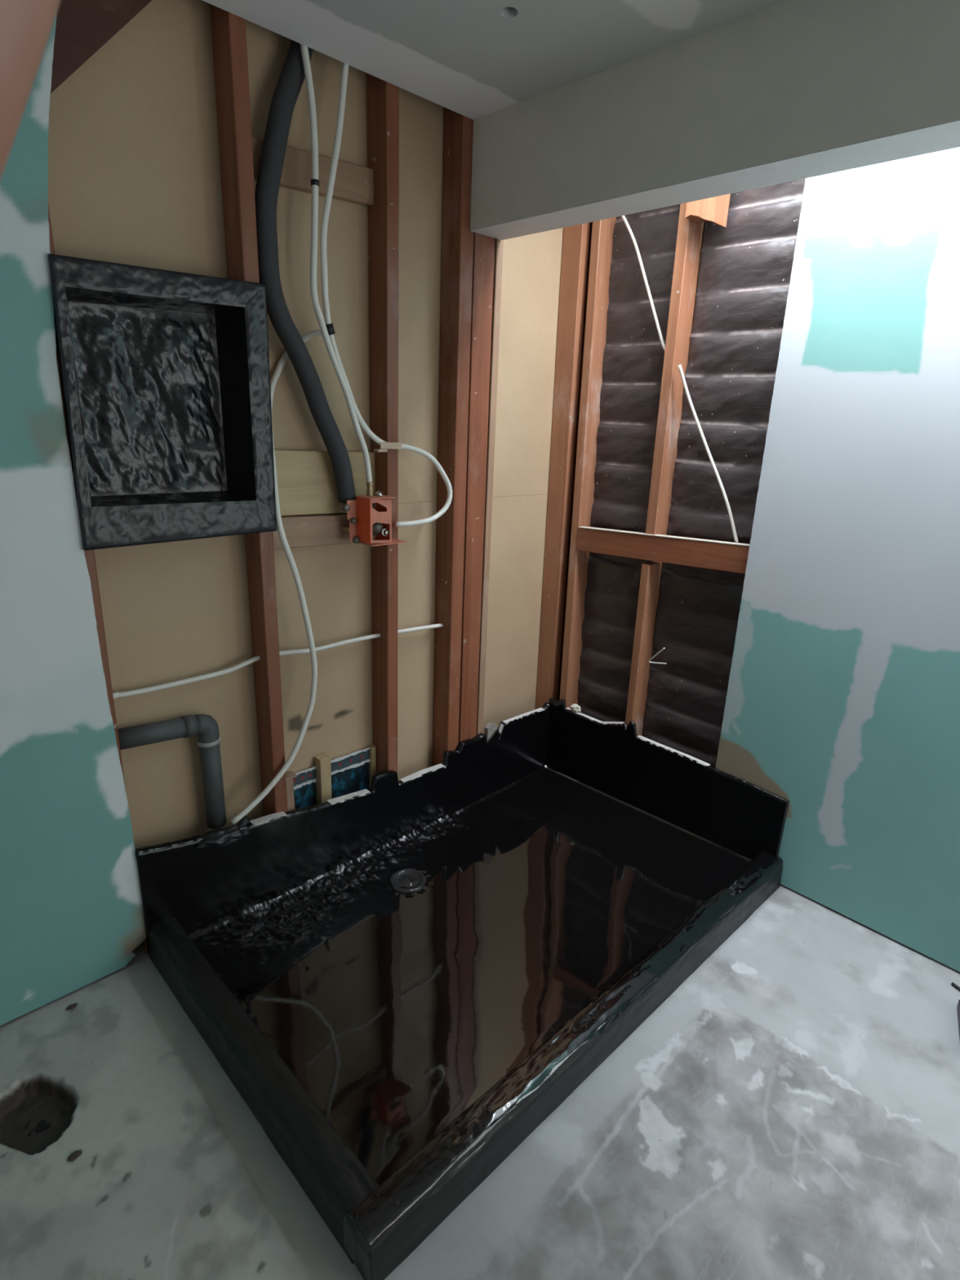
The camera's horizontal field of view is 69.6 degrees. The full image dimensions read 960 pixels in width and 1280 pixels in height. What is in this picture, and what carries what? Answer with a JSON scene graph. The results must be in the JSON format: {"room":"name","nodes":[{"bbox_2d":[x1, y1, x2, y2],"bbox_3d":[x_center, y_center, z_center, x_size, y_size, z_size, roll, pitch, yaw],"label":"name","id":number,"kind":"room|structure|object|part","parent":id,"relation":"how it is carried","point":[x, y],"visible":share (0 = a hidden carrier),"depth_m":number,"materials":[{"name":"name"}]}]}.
{"room":"building under construction","nodes":[
{"label":"building under construction","id":0,"kind":"room"},
{"bbox_2d":[0,0,590,1025],"bbox_3d":[-0.886,-0.514,1.561,3.700,2.900,0.134,-14,24,-42],"label":"wall","id":1,"kind":"structure","parent":0,"point":[139,140],"depth_m":1.90,"materials":[{"name":"beige wood"}]},
{"bbox_3d":[-0.348,0.690,2.540,1.720,0.044,0.087,-14,24,-42],"label":"plate","id":2,"kind":"part","parent":1,"relation":"part of","materials":[{"name":"brown wood"}]},
{"bbox_2d":[47,253,276,550],"bbox_3d":[-0.745,-0.549,1.658,0.477,0.610,0.122,-14,24,-42],"label":"wall niche","id":3,"kind":"object","parent":1,"relation":"attached to","point":[165,375],"visible":1,"depth_m":1.66,"materials":[{"name":"black"}]},
{"bbox_3d":[-0.763,-0.350,1.709,0.391,0.016,0.106,-14,24,-42],"label":"sill","id":4,"kind":"part","parent":3,"relation":"part of","materials":[{"name":"black"}]},
{"bbox_2d":[117,714,250,828],"bbox_3d":[-0.828,0.395,1.936,0.325,0.402,0.090,-11,22,-35],"label":"pipe","id":5,"kind":"object","parent":1,"relation":"attached to","point":[206,728],"visible":0.94,"depth_m":1.93,"materials":[{"name":"grey plastic"}]},
{"bbox_2d":[231,328,322,824],"bbox_3d":[-0.585,-0.156,1.961,0.387,1.374,0.116,-14,24,-42],"label":"pipe","id":6,"kind":"object","parent":1,"relation":"attached to","point":[308,336],"visible":0.81,"depth_m":2.00,"materials":[{"name":"white plastic"}]},
{"bbox_2d":[112,622,443,698],"bbox_3d":[-0.538,0.035,2.111,1.119,0.042,0.021,-14,24,-41],"label":"pipe","id":7,"kind":"object","parent":1,"relation":"attached to","point":[116,695],"visible":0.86,"depth_m":1.98,"materials":[{"name":"white plastic"}]},
{"bbox_2d":[254,40,355,503],"bbox_3d":[-0.458,-0.922,1.824,0.283,1.118,0.080,-14,24,-42],"label":"pipe","id":8,"kind":"object","parent":1,"relation":"attached to","point":[291,77],"visible":0.91,"depth_m":1.71,"materials":[{"name":"black plastic"}]},
{"bbox_2d":[339,481,407,546],"bbox_3d":[-0.334,-0.386,2.085,0.181,0.182,0.137,-14,24,-42],"label":"shower mixer","id":9,"kind":"object","parent":1,"relation":"attached to","point":[366,522],"visible":1,"depth_m":2.06,"materials":[{"name":"orange paint"}]},
{"bbox_2d":[299,43,372,482],"bbox_3d":[-0.368,-0.943,1.835,0.188,1.055,0.042,-11,22,-35],"label":"pipe","id":10,"kind":"object","parent":9,"relation":"attached to","point":[304,51],"visible":0.98,"depth_m":1.75,"materials":[{"name":"white plastic"}]},
{"bbox_3d":[-0.405,-0.336,2.086,0.016,0.016,0.050,-14,24,-42],"label":"backing stem","id":11,"kind":"part","parent":9,"relation":"part of","materials":[{"name":"gold metal"}]},
{"bbox_2d":[320,62,452,527],"bbox_3d":[-0.249,-0.920,1.979,0.475,1.192,0.047,-14,24,-42],"label":"pipe","id":12,"kind":"object","parent":9,"relation":"attached to","point":[384,446],"visible":0.91,"depth_m":1.82,"materials":[{"name":"white plastic"}]},
{"bbox_2d":[0,884,959,1279],"bbox_3d":[0.246,1.323,0.816,3.650,0.050,3.650,-14,24,-42],"label":"floor","id":13,"kind":"structure","parent":0,"point":[790,1110],"depth_m":1.47,"materials":[{"name":"concrete"}]},
{"bbox_2d":[66,1003,77,1009],"bbox_3d":[-1.043,0.936,1.762,0.025,0.007,0.014,-8,20,-29],"label":"lump","id":14,"kind":"object","parent":13,"relation":"on","point":[72,1006],"visible":1,"depth_m":1.76,"materials":[{"name":"grey concrete"}]},
{"bbox_2d":[67,1150,81,1161],"bbox_3d":[-0.831,1.057,1.415,0.027,0.007,0.018,-14,24,-42],"label":"lump","id":15,"kind":"object","parent":13,"relation":"on","point":[73,1157],"visible":1,"depth_m":1.41,"materials":[{"name":"grey concrete"}]},
{"bbox_2d":[135,697,789,1279],"bbox_3d":[0.050,0.676,2.089,1.695,0.388,1.082,-14,24,-42],"label":"shower tray","id":16,"kind":"object","parent":13,"relation":"on","point":[400,982],"visible":1,"depth_m":1.97,"materials":[{"name":"black plastic"}]},
{"bbox_2d":[484,722,497,740],"bbox_3d":[0.044,0.364,2.736,0.060,0.080,0.020,-14,24,-42],"label":"offcut","id":17,"kind":"object","parent":16,"relation":"on","point":[490,728],"visible":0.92,"depth_m":2.72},
{"bbox_2d":[569,703,581,712],"bbox_3d":[0.400,0.283,2.865,0.033,0.032,0.047,-14,24,-42],"label":"crumb","id":18,"kind":"object","parent":16,"relation":"on","point":[575,708],"visible":1,"depth_m":2.85,"materials":[{"name":"white"}]},
{"bbox_2d":[951,982,959,991],"bbox_3d":[1.373,0.989,1.906,0.021,0.009,0.126,-13,23,-40],"label":"cord","id":19,"kind":"object","parent":13,"relation":"on","point":[953,984],"visible":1,"depth_m":1.94,"materials":[{"name":"black plastic"}]},
{"bbox_2d":[956,1000,959,1039],"bbox_3d":[1.352,1.065,1.629,0.284,0.031,0.446,-14,24,-42],"label":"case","id":20,"kind":"object","parent":13,"relation":"on","point":[958,1002],"visible":1,"depth_m":1.84,"materials":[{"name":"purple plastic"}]},
{"bbox_2d":[202,0,959,239],"bbox_3d":[0.321,-1.042,0.068,3.630,0.887,3.700,-14,24,-42],"label":"ceiling","id":21,"kind":"structure","parent":0,"point":[581,111],"depth_m":1.53,"materials":[{"name":"white paint"}]},
{"bbox_2d":[557,146,959,972],"bbox_3d":[1.529,-0.406,1.540,0.165,2.900,3.700,-14,24,-42],"label":"wall","id":22,"kind":"structure","parent":0,"point":[811,325],"depth_m":2.12,"materials":[{"name":"white paint"}]},
{"bbox_2d":[621,215,665,350],"bbox_3d":[0.572,-1.203,2.342,0.030,0.492,0.310,-11,22,-35],"label":"cable","id":23,"kind":"object","parent":22,"relation":"attached to","point":[624,218],"visible":0.9,"depth_m":2.35,"materials":[{"name":"white plastic"}]},
{"bbox_2d":[648,647,666,664],"bbox_3d":[0.674,0.056,2.569,0.050,0.093,0.102,-3,19,-17],"label":"wire offcut","id":24,"kind":"object","parent":22,"relation":"attached to","point":[660,651],"visible":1,"depth_m":2.59,"materials":[{"name":"silver metal"}]},
{"bbox_3d":[0.646,-0.332,2.487,0.053,0.126,0.702,-14,24,-42],"label":"rail","id":25,"kind":"part","parent":22,"relation":"part of","materials":[{"name":"brown wood"}]},
{"bbox_2d":[677,364,738,542],"bbox_3d":[0.762,-0.613,2.288,0.285,0.563,0.037,15,22,34],"label":"cable","id":26,"kind":"object","parent":22,"relation":"attached to","point":[680,368],"visible":0.98,"depth_m":2.29,"materials":[{"name":"white plastic"}]}
]}

